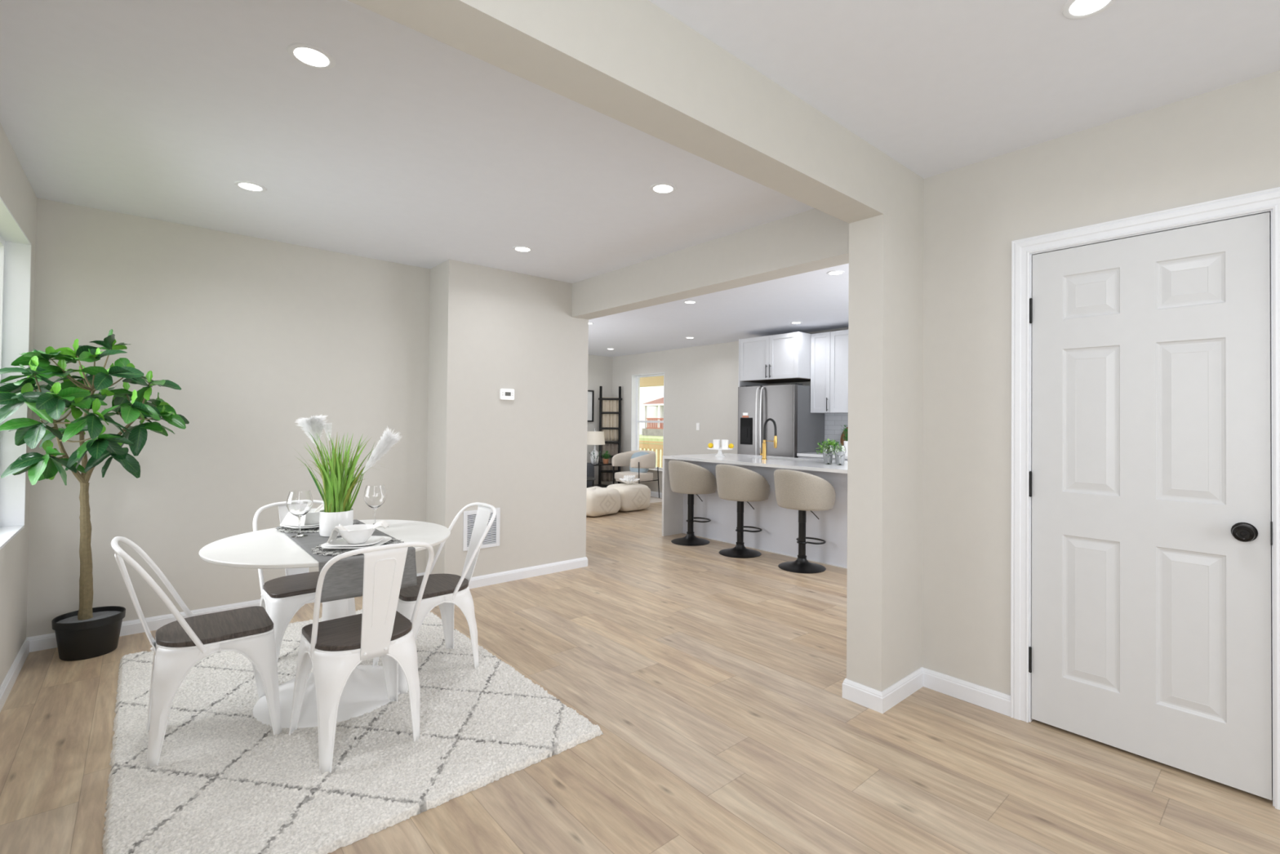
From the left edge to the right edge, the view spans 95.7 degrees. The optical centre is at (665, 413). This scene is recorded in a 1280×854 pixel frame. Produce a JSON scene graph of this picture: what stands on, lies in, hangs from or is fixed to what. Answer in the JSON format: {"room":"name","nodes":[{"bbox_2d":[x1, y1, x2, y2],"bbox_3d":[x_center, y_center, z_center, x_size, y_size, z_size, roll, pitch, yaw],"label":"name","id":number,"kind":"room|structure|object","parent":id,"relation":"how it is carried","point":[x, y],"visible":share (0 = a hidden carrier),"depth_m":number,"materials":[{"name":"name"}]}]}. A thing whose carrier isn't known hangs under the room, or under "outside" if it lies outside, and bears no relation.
{"room":"dining room","nodes":[
{"label":"dining room","id":0,"kind":"room"},
{"bbox_2d":[0,123,36,686],"bbox_3d":[-1.009,-0.017,0.347,0.126,2.600,7.466,1,-1,-42],"label":"wall","id":1,"kind":"structure","parent":0,"point":[16,191],"depth_m":2.80,"materials":[{"name":"beige paint"}]},
{"bbox_2d":[0,637,29,711],"bbox_3d":[-0.969,1.244,0.377,0.014,0.080,7.466,1,-1,-42],"label":"baseboard","id":2,"kind":"structure","parent":1,"relation":"attached to","point":[6,687],"depth_m":2.77,"materials":[{"name":"white wood"}]},
{"bbox_2d":[0,196,31,549],"bbox_3d":[-2.912,-0.153,2.461,0.126,1.492,1.455,1,-1,-42],"label":"window","id":3,"kind":"structure","parent":1,"relation":"in","point":[6,533],"depth_m":3.00,"materials":[{"name":"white glass"}]},
{"bbox_2d":[26,197,430,637],"bbox_3d":[-2.760,0.011,3.875,2.250,2.600,0.120,1,-1,-42],"label":"wall","id":4,"kind":"structure","parent":0,"point":[257,336],"depth_m":3.69,"materials":[{"name":"beige paint"}]},
{"bbox_2d":[27,572,424,652],"bbox_3d":[-2.681,1.272,3.851,2.124,0.080,0.014,1,-1,-42],"label":"baseboard","id":5,"kind":"structure","parent":4,"relation":"attached to","point":[48,641],"depth_m":3.47,"materials":[{"name":"white wood"}]},
{"bbox_2d":[425,259,588,577],"bbox_3d":[-1.331,0.039,4.906,1.254,2.600,0.503,1,-1,-42],"label":"wall","id":6,"kind":"structure","parent":0,"point":[491,330],"depth_m":4.62,"materials":[{"name":"beige paint"}]},
{"bbox_2d":[462,507,500,551],"bbox_3d":[-1.422,0.890,4.476,0.294,0.300,0.008,1,-1,-42],"label":"air vent","id":7,"kind":"object","parent":6,"relation":"in","point":[492,536],"visible":0.63,"depth_m":4.49,"materials":[{"name":"white metal"}]},
{"bbox_2d":[499,388,514,399],"bbox_3d":[-1.265,-0.154,4.611,0.120,0.090,0.024,1,-1,-42],"label":"thermostat","id":8,"kind":"object","parent":6,"relation":"attached to","point":[504,393],"visible":1,"depth_m":4.60,"materials":[{"name":"white plastic"}]},
{"bbox_2d":[468,556,587,588],"bbox_3d":[-1.171,1.297,4.697,1.282,0.082,0.014,1,-1,-42],"label":"baseboard","id":9,"kind":"structure","parent":6,"relation":"attached to","point":[531,571],"depth_m":4.72,"materials":[{"name":"white wood"}]},
{"bbox_2d":[571,208,848,319],"bbox_3d":[0.195,-0.989,4.043,0.176,0.294,2.827,1,-1,-42],"label":"beam","id":10,"kind":"structure","parent":6,"relation":"attached to","point":[814,239],"depth_m":3.73,"materials":[{"name":"beige paint"}]},
{"bbox_2d":[586,354,612,484],"bbox_3d":[-2.325,0.091,9.688,3.676,2.600,0.120,1,-1,-42],"label":"wall","id":11,"kind":"structure","parent":0,"point":[599,367],"depth_m":10.57,"materials":[{"name":"beige paint"}]},
{"bbox_2d":[587,390,594,422],"bbox_3d":[-1.539,-0.143,10.297,0.600,0.570,0.030,1,-1,-42],"label":"picture frame","id":12,"kind":"object","parent":11,"relation":"attached to","point":[590,393],"visible":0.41,"depth_m":10.46,"materials":[{"name":"black metal"}]},
{"bbox_2d":[587,391,592,420],"bbox_3d":[-1.544,-0.143,10.303,0.550,0.520,0.010,1,-1,-42],"label":"print","id":13,"kind":"object","parent":12,"relation":"attached to","point":[589,393],"depth_m":10.46},
{"bbox_2d":[0,496,1279,853],"bbox_3d":[0.166,1.394,4.151,7.350,0.100,11.750,1,-1,-42],"label":"floor","id":14,"kind":"structure","parent":0,"point":[712,682],"depth_m":2.25,"materials":[{"name":"brown wood"}]},
{"bbox_2d":[0,328,189,661],"bbox_3d":[-2.936,0.418,2.991,0.698,1.759,0.792,1,-1,-24],"label":"potted tree","id":15,"kind":"object","parent":14,"relation":"on","point":[88,632],"visible":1,"depth_m":2.97,"materials":[{"name":"green plant"}]},
{"bbox_2d":[102,608,603,853],"bbox_3d":[-1.567,1.292,2.719,1.503,0.033,2.263,1,-1,-42],"label":"area rug","id":16,"kind":"object","parent":14,"relation":"on","point":[222,782],"visible":0.65,"depth_m":2.18,"materials":[{"name":"white carpet"}]},
{"bbox_2d":[111,536,281,768],"bbox_3d":[-1.863,0.875,2.309,0.518,0.811,0.417,1,-1,-42],"label":"dining chair","id":17,"kind":"object","parent":16,"relation":"on","point":[179,645],"visible":1,"depth_m":2.23,"materials":[{"name":"white metal"}]},
{"bbox_2d":[253,499,359,665],"bbox_3d":[-1.885,0.884,3.016,0.417,0.811,0.518,1,-1,-44],"label":"dining chair","id":18,"kind":"object","parent":16,"relation":"on","point":[282,597],"visible":0.38,"depth_m":2.84,"materials":[{"name":"white metal"}]},
{"bbox_2d":[199,519,450,728],"bbox_3d":[-1.522,0.929,2.663,0.986,0.717,0.986,1,-1,-42],"label":"dining table","id":19,"kind":"object","parent":16,"relation":"on","point":[365,690],"visible":0.47,"depth_m":2.54,"materials":[{"name":"white laminate"}]},
{"bbox_2d":[284,532,334,574],"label":"table runner","id":20,"kind":"object","parent":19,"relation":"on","point":[308,542],"depth_m":2.53,"materials":[{"name":"grey fabric"}]},
{"bbox_2d":[286,489,313,537],"bbox_3d":[-1.696,0.462,2.680,0.105,0.208,0.105,1,-1,-42],"label":"wine glass","id":21,"kind":"object","parent":20,"relation":"on","point":[299,502],"visible":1,"depth_m":2.65,"materials":[{"name":"clear glass"}]},
{"bbox_2d":[275,521,359,533],"bbox_3d":[-1.745,0.565,2.912,0.352,0.007,0.355,1,-1,-2],"label":"placemat","id":22,"kind":"object","parent":20,"relation":"on","point":[283,529],"visible":0.24,"depth_m":2.79,"materials":[{"name":"grey fabric"}]},
{"bbox_2d":[280,523,319,528],"bbox_3d":[-1.774,0.553,2.902,0.240,0.016,0.240,0,-1,28],"label":"dinner plate","id":23,"kind":"object","parent":22,"relation":"on","point":[281,524],"visible":0.27,"depth_m":2.81,"materials":[{"name":"white ceramic"}]},
{"bbox_2d":[284,523,319,526],"bbox_3d":[-1.777,0.546,2.900,0.196,0.014,0.196,0,-1,25],"label":"salad plate","id":24,"kind":"object","parent":23,"relation":"on","point":[316,524],"visible":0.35,"depth_m":2.82,"materials":[{"name":"white ceramic"}]},
{"bbox_2d":[281,503,324,526],"bbox_3d":[-1.782,0.504,2.915,0.145,0.083,0.228,0,-1,16],"label":"napkin","id":25,"kind":"object","parent":24,"relation":"on","point":[290,518],"visible":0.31,"depth_m":2.83,"materials":[{"name":"white fabric"}]},
{"bbox_2d":[304,508,319,524],"bbox_3d":[-1.775,0.516,2.901,0.150,0.064,0.150,1,-1,-42],"label":"bowl","id":26,"kind":"object","parent":24,"relation":"on","point":[312,517],"visible":0.44,"depth_m":2.86,"materials":[{"name":"white ceramic"}]},
{"bbox_2d":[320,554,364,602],"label":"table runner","id":27,"kind":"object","parent":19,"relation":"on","point":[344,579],"depth_m":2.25,"materials":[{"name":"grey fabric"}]},
{"bbox_2d":[282,414,400,537],"bbox_3d":[-1.545,0.286,2.758,0.493,0.565,0.382,1,-1,-30],"label":"potted grass","id":28,"kind":"object","parent":27,"relation":"on","point":[338,488],"depth_m":2.71,"materials":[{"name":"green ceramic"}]},
{"bbox_2d":[319,508,353,537],"bbox_3d":[-1.551,0.511,2.726,0.140,0.114,0.140,1,-1,-42],"label":"pot","id":29,"kind":"object","parent":28,"relation":"attached to","point":[329,518],"depth_m":2.67,"materials":[{"name":"white ceramic"}]},
{"bbox_2d":[311,538,404,555],"bbox_3d":[-1.303,0.563,2.460,0.360,0.007,0.353,0,-1,31],"label":"placemat","id":30,"kind":"object","parent":27,"relation":"on","point":[318,549],"visible":0.32,"depth_m":2.37,"materials":[{"name":"grey fabric"}]},
{"bbox_2d":[320,536,391,549],"bbox_3d":[-1.315,0.552,2.468,0.240,0.016,0.240,1,-1,-4],"label":"dinner plate","id":31,"kind":"object","parent":30,"relation":"on","point":[386,539],"visible":0.44,"depth_m":2.40,"materials":[{"name":"white ceramic"}]},
{"bbox_2d":[327,535,384,546],"bbox_3d":[-1.318,0.545,2.465,0.196,0.014,0.196,1,-1,-7],"label":"salad plate","id":32,"kind":"object","parent":31,"relation":"on","point":[340,542],"visible":0.76,"depth_m":2.45,"materials":[{"name":"white ceramic"}]},
{"bbox_2d":[337,524,375,543],"bbox_3d":[-1.316,0.515,2.467,0.150,0.064,0.150,1,-1,-42],"label":"bowl","id":33,"kind":"object","parent":32,"relation":"on","point":[357,533],"visible":0.95,"depth_m":2.43,"materials":[{"name":"white ceramic"}]},
{"bbox_2d":[326,520,389,543],"bbox_3d":[-1.308,0.503,2.480,0.228,0.083,0.145,1,-1,-16],"label":"napkin","id":34,"kind":"object","parent":32,"relation":"on","point":[383,523],"visible":0.64,"depth_m":2.45,"materials":[{"name":"white fabric"}]},
{"bbox_2d":[363,484,386,524],"bbox_3d":[-1.490,0.470,2.964,0.105,0.208,0.105,1,-1,-42],"label":"wine glass","id":35,"kind":"object","parent":19,"relation":"on","point":[375,495],"visible":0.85,"depth_m":2.93,"materials":[{"name":"clear glass"}]},
{"bbox_2d":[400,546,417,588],"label":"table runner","id":36,"kind":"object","parent":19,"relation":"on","point":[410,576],"depth_m":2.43,"materials":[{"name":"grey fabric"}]},
{"bbox_2d":[288,542,434,773],"bbox_3d":[-1.190,0.881,2.285,0.417,0.811,0.518,1,-1,-43],"label":"dining chair","id":37,"kind":"object","parent":16,"relation":"on","point":[334,648],"visible":1,"depth_m":2.16,"materials":[{"name":"white metal"}]},
{"bbox_2d":[372,502,496,693],"bbox_3d":[-1.171,0.891,2.989,0.518,0.811,0.417,1,-1,-44],"label":"dining chair","id":38,"kind":"object","parent":16,"relation":"on","point":[443,590],"visible":0.75,"depth_m":2.94,"materials":[{"name":"white metal"}]},
{"bbox_2d":[586,486,621,516],"bbox_3d":[-0.966,1.198,7.962,0.535,0.369,0.617,0,-1,42],"label":"pouf","id":39,"kind":"object","parent":14,"relation":"on","point":[600,501],"visible":0.77,"depth_m":7.75,"materials":[{"name":"beige fabric"}]},
{"bbox_2d":[606,482,650,511],"bbox_3d":[-0.542,1.203,8.419,0.589,0.378,0.508,1,-1,-44],"label":"pouf","id":40,"kind":"object","parent":14,"relation":"on","point":[633,496],"visible":0.8,"depth_m":8.21,"materials":[{"name":"beige fabric"}]},
{"bbox_2d":[618,475,639,484],"bbox_3d":[-0.526,0.951,8.356,0.303,0.120,0.303,1,-1,-42],"label":"flower ornament","id":41,"kind":"object","parent":40,"relation":"on","point":[628,479],"visible":1,"depth_m":8.30,"materials":[{"name":"white ceramic"}]},
{"bbox_2d":[649,497,662,503],"bbox_3d":[-1.456,1.386,9.010,2.750,0.010,1.560,1,-1,-42],"label":"area rug","id":42,"kind":"object","parent":14,"relation":"on","point":[652,500],"visible":0.02,"depth_m":9.30,"materials":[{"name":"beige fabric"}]},
{"bbox_2d":[586,462,594,487],"bbox_3d":[-1.994,0.983,9.281,1.540,0.790,0.800,1,-1,-42],"label":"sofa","id":43,"kind":"object","parent":42,"relation":"on","point":[590,468],"visible":0.06,"depth_m":9.44,"materials":[{"name":"grey fabric"}]},
{"bbox_2d":[586,476,595,486],"bbox_3d":[-1.384,1.170,8.645,0.670,0.413,0.670,1,-1,-42],"label":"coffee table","id":44,"kind":"object","parent":42,"relation":"on","point":[588,478],"visible":0.06,"depth_m":8.61,"materials":[{"name":"black wood"}]},
{"bbox_2d":[592,462,614,487],"bbox_3d":[-1.173,1.119,9.846,0.440,0.550,0.400,1,-1,-42],"label":"side table","id":45,"kind":"object","parent":42,"relation":"on","point":[600,464],"visible":0.44,"depth_m":9.84,"materials":[{"name":"black metal"}]},
{"bbox_2d":[588,450,600,464],"bbox_3d":[-1.175,0.721,9.643,0.238,0.239,0.207,1,-1,-42],"label":"vase","id":46,"kind":"object","parent":45,"relation":"on","point":[594,460],"visible":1,"depth_m":9.61,"materials":[{"name":"clear glass"}]},
{"bbox_2d":[586,428,604,463],"bbox_3d":[-1.200,0.548,9.770,0.340,0.589,0.340,1,-1,-42],"label":"table lamp","id":47,"kind":"object","parent":45,"relation":"on","point":[593,437],"visible":0.82,"depth_m":9.65,"materials":[{"name":"beige fabric"}]},
{"bbox_2d":[593,484,608,487],"bbox_3d":[-1.174,1.228,9.844,0.420,0.012,0.380,1,-1,-42],"label":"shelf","id":48,"kind":"object","parent":45,"relation":"attached to","point":[595,485],"depth_m":9.89,"materials":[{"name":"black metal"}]},
{"bbox_2d":[601,449,611,463],"bbox_3d":[-1.004,0.726,9.829,0.193,0.239,0.184,1,-1,-24],"label":"potted plant","id":49,"kind":"object","parent":45,"relation":"on","point":[606,460],"visible":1,"depth_m":9.80,"materials":[{"name":"green plant"}]},
{"bbox_2d":[598,386,622,484],"bbox_3d":[-1.003,0.452,10.360,0.430,1.906,0.285,1,-1,-6],"label":"blanket ladder","id":50,"kind":"object","parent":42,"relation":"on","point":[601,398],"visible":0.69,"depth_m":10.38,"materials":[{"name":"black wood"}]},
{"bbox_2d":[600,443,617,481],"bbox_3d":[-1.003,0.861,10.336,0.314,0.681,0.123,1,-1,-6],"label":"throw blanket","id":51,"kind":"object","parent":50,"relation":"hanging from","point":[612,447],"visible":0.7,"depth_m":10.33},
{"bbox_2d":[601,397,618,440],"bbox_3d":[-1.007,0.092,10.441,0.310,0.781,0.135,1,-1,-6],"label":"throw blanket","id":52,"kind":"object","parent":50,"relation":"hanging from","point":[607,420],"visible":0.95,"depth_m":10.44,"materials":[{"name":"beige fabric"}]},
{"bbox_2d":[611,449,659,497],"bbox_3d":[-0.526,1.008,9.620,0.636,0.780,0.634,0,-1,40],"label":"armchair","id":53,"kind":"object","parent":42,"relation":"on","point":[624,459],"visible":0.87,"depth_m":9.51,"materials":[{"name":"beige fabric"}]},
{"bbox_2d":[629,451,648,472],"bbox_3d":[-0.437,0.819,9.680,0.388,0.376,0.189,0,-1,33],"label":"throw pillow","id":54,"kind":"object","parent":53,"relation":"on","point":[640,453],"visible":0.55,"depth_m":9.64,"materials":[{"name":"blue fabric"}]},
{"bbox_2d":[668,460,716,546],"bbox_3d":[0.277,0.932,6.216,0.486,0.879,0.559,1,-1,-36],"label":"bar stool","id":55,"kind":"object","parent":14,"relation":"on","point":[685,477],"visible":0.99,"depth_m":6.04,"materials":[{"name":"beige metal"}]},
{"bbox_2d":[715,464,769,558],"bbox_3d":[0.743,0.930,5.700,0.486,0.879,0.559,1,-1,-36],"label":"bar stool","id":56,"kind":"object","parent":14,"relation":"on","point":[735,483],"visible":1,"depth_m":5.52,"materials":[{"name":"beige fabric"}]},
{"bbox_2d":[662,453,847,568],"bbox_3d":[1.339,0.927,5.762,1.045,0.900,2.970,1,-1,-42],"label":"kitchen island","id":57,"kind":"object","parent":14,"relation":"on","point":[779,525],"visible":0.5,"depth_m":5.81,"materials":[{"name":"white wood"}]},
{"bbox_2d":[706,447,733,456],"bbox_3d":[0.607,0.432,6.514,0.292,0.094,0.292,1,-1,-42],"label":"cake stand","id":58,"kind":"object","parent":57,"relation":"on","point":[719,453],"visible":0.86,"depth_m":6.47,"materials":[{"name":"white ceramic"}]},
{"bbox_2d":[707,442,713,448],"bbox_3d":[0.508,0.359,6.581,0.065,0.060,0.065,0,-1,17],"label":"lemon","id":59,"kind":"object","parent":58,"relation":"on","point":[710,445],"visible":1,"depth_m":6.56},
{"bbox_2d":[712,439,719,448],"bbox_3d":[0.570,0.341,6.550,0.083,0.100,0.101,1,-1,-15],"label":"mug","id":60,"kind":"object","parent":58,"relation":"on","point":[716,442],"visible":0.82,"depth_m":6.51,"materials":[{"name":"white ceramic"}]},
{"bbox_2d":[721,440,728,448],"bbox_3d":[0.658,0.341,6.481,0.083,0.100,0.101,1,-1,-15],"label":"mug","id":61,"kind":"object","parent":58,"relation":"on","point":[724,442],"visible":0.97,"depth_m":6.44,"materials":[{"name":"white ceramic"}]},
{"bbox_2d":[728,443,733,448],"bbox_3d":[0.727,0.360,6.465,0.065,0.060,0.065,0,-1,32],"label":"lemon","id":62,"kind":"object","parent":58,"relation":"on","point":[731,445],"visible":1,"depth_m":6.44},
{"bbox_2d":[760,417,777,459],"bbox_3d":[1.063,0.261,6.013,0.056,0.432,0.219,1,-1,-42],"label":"kitchen faucet","id":63,"kind":"object","parent":57,"relation":"on","point":[763,454],"visible":1,"depth_m":6.03,"materials":[{"name":"gold metal"}]},
{"bbox_2d":[822,444,834,464],"bbox_3d":[1.532,0.385,5.460,0.103,0.179,0.103,1,-1,-42],"label":"wine glass","id":64,"kind":"object","parent":57,"relation":"on","point":[828,450],"visible":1,"depth_m":5.43,"materials":[{"name":"clear glass"}]},
{"bbox_2d":[815,438,842,462],"bbox_3d":[1.592,0.358,5.628,0.291,0.239,0.317,0,-1,17],"label":"potted plant","id":65,"kind":"object","parent":57,"relation":"on","point":[834,444],"visible":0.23,"depth_m":5.60,"materials":[{"name":"green plant"}]},
{"bbox_2d":[834,445,845,465],"bbox_3d":[1.616,0.385,5.367,0.103,0.179,0.103,1,-1,-42],"label":"wine glass","id":66,"kind":"object","parent":57,"relation":"on","point":[840,451],"visible":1,"depth_m":5.33,"materials":[{"name":"clear glass"}]},
{"bbox_2d":[835,453,844,463],"bbox_3d":[1.663,0.419,5.538,0.094,0.115,0.094,1,-1,-42],"label":"tumbler","id":67,"kind":"object","parent":57,"relation":"on","point":[837,457],"visible":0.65,"depth_m":5.50,"materials":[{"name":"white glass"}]},
{"bbox_2d":[737,382,824,457],"bbox_3d":[1.456,0.507,7.472,0.735,1.745,0.890,1,-1,-42],"label":"refrigerator","id":68,"kind":"object","parent":14,"relation":"on","point":[799,430],"visible":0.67,"depth_m":7.19,"materials":[{"name":"silver metal"}]},
{"bbox_2d":[773,469,835,573],"bbox_3d":[1.225,0.928,5.166,0.486,0.879,0.559,1,-1,-36],"label":"bar stool","id":69,"kind":"object","parent":14,"relation":"on","point":[802,491],"visible":1,"depth_m":5.00,"materials":[{"name":"beige fabric"}]},
{"bbox_2d":[798,456,847,460],"bbox_3d":[2.658,0.954,6.244,0.616,0.885,2.520,1,-1,-42],"label":"base cabinet","id":70,"kind":"object","parent":14,"relation":"on","point":[798,456],"visible":0.02,"depth_m":6.81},
{"bbox_2d":[796,452,847,458],"bbox_3d":[2.654,0.493,6.243,0.638,0.034,2.520,1,-1,-42],"label":"countertop","id":71,"kind":"structure","parent":70,"relation":"on","point":[809,454],"depth_m":6.83,"materials":[{"name":"white stone"}]},
{"bbox_2d":[840,424,848,454],"bbox_3d":[2.132,0.298,6.774,0.183,0.360,0.168,1,-1,-13],"label":"potted plant","id":72,"kind":"object","parent":71,"relation":"on","point":[846,442],"visible":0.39,"depth_m":6.74,"materials":[{"name":"green plant"}]},
{"bbox_2d":[840,426,848,445],"bbox_3d":[2.285,0.307,7.042,0.090,0.354,0.360,1,-1,-42],"label":"cutting board","id":73,"kind":"object","parent":71,"relation":"on","point":[842,439],"visible":0.12,"depth_m":7.14,"materials":[{"name":"brown wood"}]},
{"bbox_2d":[0,0,1279,356],"bbox_3d":[0.229,-1.201,4.218,7.450,0.134,11.750,1,-1,-42],"label":"ceiling","id":74,"kind":"structure","parent":0,"point":[415,148],"depth_m":2.29,"materials":[{"name":"paint"}]},
{"bbox_2d":[234,180,266,191],"bbox_3d":[-2.144,-1.171,2.988,0.138,0.006,0.138,1,-1,-42],"label":"recessed light","id":75,"kind":"object","parent":74,"relation":"in","point":[246,185],"visible":1,"depth_m":2.98,"materials":[{"name":"white plastic"}]},
{"bbox_2d":[286,42,335,69],"bbox_3d":[-1.167,-1.175,1.908,0.138,0.006,0.138,1,-1,-42],"label":"recessed light","id":76,"kind":"object","parent":74,"relation":"in","point":[313,56],"visible":1,"depth_m":1.90,"materials":[{"name":"white plastic"}]},
{"bbox_2d":[512,245,533,252],"bbox_3d":[-0.999,-1.145,4.032,0.138,0.006,0.138,1,-1,-42],"label":"recessed light","id":77,"kind":"object","parent":74,"relation":"in","point":[518,248],"visible":1,"depth_m":4.02,"materials":[{"name":"white plastic"}]},
{"bbox_2d":[347,0,884,223],"bbox_3d":[-0.157,-1.065,1.706,2.925,0.278,0.173,1,-1,-42],"label":"beam","id":78,"kind":"structure","parent":74,"relation":"attached to","point":[633,63],"depth_m":1.77,"materials":[{"name":"beige paint"}]},
{"bbox_2d":[649,182,676,194],"bbox_3d":[-0.015,-1.149,2.959,0.138,0.006,0.138,1,-1,-42],"label":"recessed light","id":79,"kind":"object","parent":74,"relation":"in","point":[658,188],"visible":1,"depth_m":2.95,"materials":[{"name":"white plastic"}]},
{"bbox_2d":[683,300,697,303],"bbox_3d":[0.240,-1.111,5.767,0.138,0.006,0.138,1,-1,-42],"label":"recessed light","id":80,"kind":"object","parent":74,"relation":"in","point":[686,301],"visible":1,"depth_m":5.76,"materials":[{"name":"white plastic"}]},
{"bbox_2d":[790,321,801,324],"bbox_3d":[1.551,-1.083,6.896,0.138,0.006,0.138,1,-1,-42],"label":"recessed light","id":81,"kind":"object","parent":74,"relation":"in","point":[792,322],"visible":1,"depth_m":6.89,"materials":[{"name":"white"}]},
{"bbox_2d":[826,270,844,275],"bbox_3d":[1.343,-1.115,4.585,0.138,0.006,0.138,1,-1,-42],"label":"recessed light","id":82,"kind":"object","parent":74,"relation":"in","point":[834,272],"visible":1,"depth_m":4.58,"materials":[{"name":"white plastic"}]},
{"bbox_2d":[1061,0,1115,19],"bbox_3d":[1.228,-1.188,1.675,0.138,0.006,0.138,1,-1,-42],"label":"recessed light","id":83,"kind":"object","parent":74,"relation":"in","point":[1072,9],"visible":1,"depth_m":1.69,"materials":[{"name":"white plastic"}]},
{"bbox_2d":[611,327,848,492],"bbox_3d":[1.696,0.108,7.920,0.170,2.600,7.892,1,-1,-42],"label":"wall","id":84,"kind":"structure","parent":0,"point":[701,383],"depth_m":9.24,"materials":[{"name":"beige paint"}]},
{"bbox_2d":[631,372,664,471],"bbox_3d":[-0.281,0.137,10.078,0.185,1.660,0.875,1,-1,-42],"label":"window","id":85,"kind":"structure","parent":84,"relation":"in","point":[635,406],"depth_m":10.39,"materials":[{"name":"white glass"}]},
{"bbox_2d":[650,490,662,497],"bbox_3d":[0.192,1.368,9.421,0.014,0.090,3.642,1,-1,-42],"label":"baseboard","id":86,"kind":"structure","parent":84,"relation":"attached to","point":[654,494],"depth_m":9.81,"materials":[{"name":"white wood"}]},
{"bbox_2d":[696,422,699,430],"bbox_3d":[0.501,0.202,9.110,0.010,0.114,0.070,1,-1,-42],"label":"light switch","id":87,"kind":"object","parent":84,"relation":"attached to","point":[697,424],"visible":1,"depth_m":9.10,"materials":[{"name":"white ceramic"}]},
{"bbox_2d":[737,331,810,386],"bbox_3d":[1.497,-0.655,7.553,0.640,0.672,0.942,1,-1,-42],"label":"upper cabinet","id":88,"kind":"object","parent":84,"relation":"attached to","point":[785,357],"visible":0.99,"depth_m":7.29,"materials":[{"name":"white wood"}]},
{"bbox_2d":[810,331,831,413],"bbox_3d":[2.001,-0.500,7.184,0.380,0.980,0.274,1,-1,-42],"label":"upper cabinet","id":89,"kind":"object","parent":84,"relation":"attached to","point":[820,342],"visible":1,"depth_m":7.08,"materials":[{"name":"white wood"}]},
{"bbox_2d":[824,413,848,445],"bbox_3d":[3.066,0.234,6.265,0.008,0.492,3.200,1,-1,-42],"label":"backsplash","id":90,"kind":"structure","parent":84,"relation":"attached to","point":[833,422],"depth_m":7.30,"materials":[{"name":"tile"}]},
{"bbox_2d":[830,329,848,413],"bbox_3d":[2.350,-0.502,6.797,0.380,0.980,0.764,1,-1,-42],"label":"upper cabinet","id":91,"kind":"object","parent":84,"relation":"attached to","point":[838,339],"visible":0.27,"depth_m":6.89,"materials":[{"name":"white wood"}]},
{"bbox_2d":[846,153,924,691],"bbox_3d":[1.110,0.080,2.845,0.519,2.513,0.173,1,-1,-42],"label":"wall pillar","id":92,"kind":"structure","parent":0,"point":[886,314],"depth_m":2.69,"materials":[{"name":"beige paint"}]},
{"bbox_2d":[842,678,882,713],"bbox_3d":[0.900,1.288,2.651,0.014,0.088,0.201,1,-1,-42],"label":"baseboard","id":93,"kind":"structure","parent":92,"relation":"attached to","point":[868,697],"depth_m":2.64,"materials":[{"name":"white wood"}]},
{"bbox_2d":[881,666,923,713],"bbox_3d":[1.113,1.291,2.716,0.418,0.088,0.014,1,-1,-42],"label":"baseboard","id":94,"kind":"structure","parent":92,"relation":"attached to","point":[893,695],"depth_m":2.70,"materials":[{"name":"white wood"}]},
{"bbox_2d":[921,70,1279,695],"bbox_3d":[2.686,0.033,1.400,0.115,2.600,4.083,1,-1,-42],"label":"wall","id":95,"kind":"structure","parent":0,"point":[1224,142],"depth_m":2.63,"materials":[{"name":"beige paint"}]},
{"bbox_2d":[922,666,1010,716],"bbox_3d":[1.393,1.294,2.707,0.014,0.088,0.404,1,-1,-42],"label":"baseboard","id":96,"kind":"structure","parent":95,"relation":"attached to","point":[989,699],"depth_m":2.69,"materials":[{"name":"white wood"}]},
{"bbox_2d":[1010,186,1279,809],"bbox_3d":[1.856,0.283,2.275,0.166,2.106,0.870,1,-1,-42],"label":"door","id":97,"kind":"structure","parent":95,"relation":"in","point":[1145,527],"depth_m":2.21,"materials":[{"name":"white paint"}]},
{"label":"outside","id":98,"kind":"structure","parent":0,"visible":0},
{"bbox_2d":[639,434,663,467],"bbox_3d":[4.023,2.686,60.176,73.350,0.650,96.000,1,-1,-42],"label":"lawn","id":99,"kind":"structure","parent":98,"point":[642,437],"depth_m":52.13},
{"bbox_2d":[639,386,663,435],"bbox_3d":[2.798,-2.612,63.267,9.200,10.000,13.000,1,-1,-42],"label":"house","id":100,"kind":"structure","parent":99,"relation":"on","point":[651,398],"depth_m":63.61,"materials":[{"name":"white"}]},
{"bbox_3d":[-1.087,1.565,12.480,1.950,0.150,8.000,1,-1,-42],"label":"porch","id":101,"kind":"object","parent":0,"visible":0},
{"bbox_2d":[639,440,662,467],"bbox_3d":[-0.599,1.020,13.259,0.120,0.810,7.500,1,-1,-42],"label":"porch railing","id":102,"kind":"object","parent":101,"relation":"on","point":[646,446],"visible":0.05,"depth_m":12.85,"materials":[{"name":"brown wood"}]},
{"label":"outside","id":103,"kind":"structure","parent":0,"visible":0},
{"bbox_2d":[640,375,663,386],"bbox_3d":[-1.100,-0.846,12.814,2.300,0.420,8.500,1,-1,-42],"label":"ceiling","id":104,"kind":"structure","parent":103,"point":[654,380],"depth_m":12.94,"materials":[{"name":"beige paint"}]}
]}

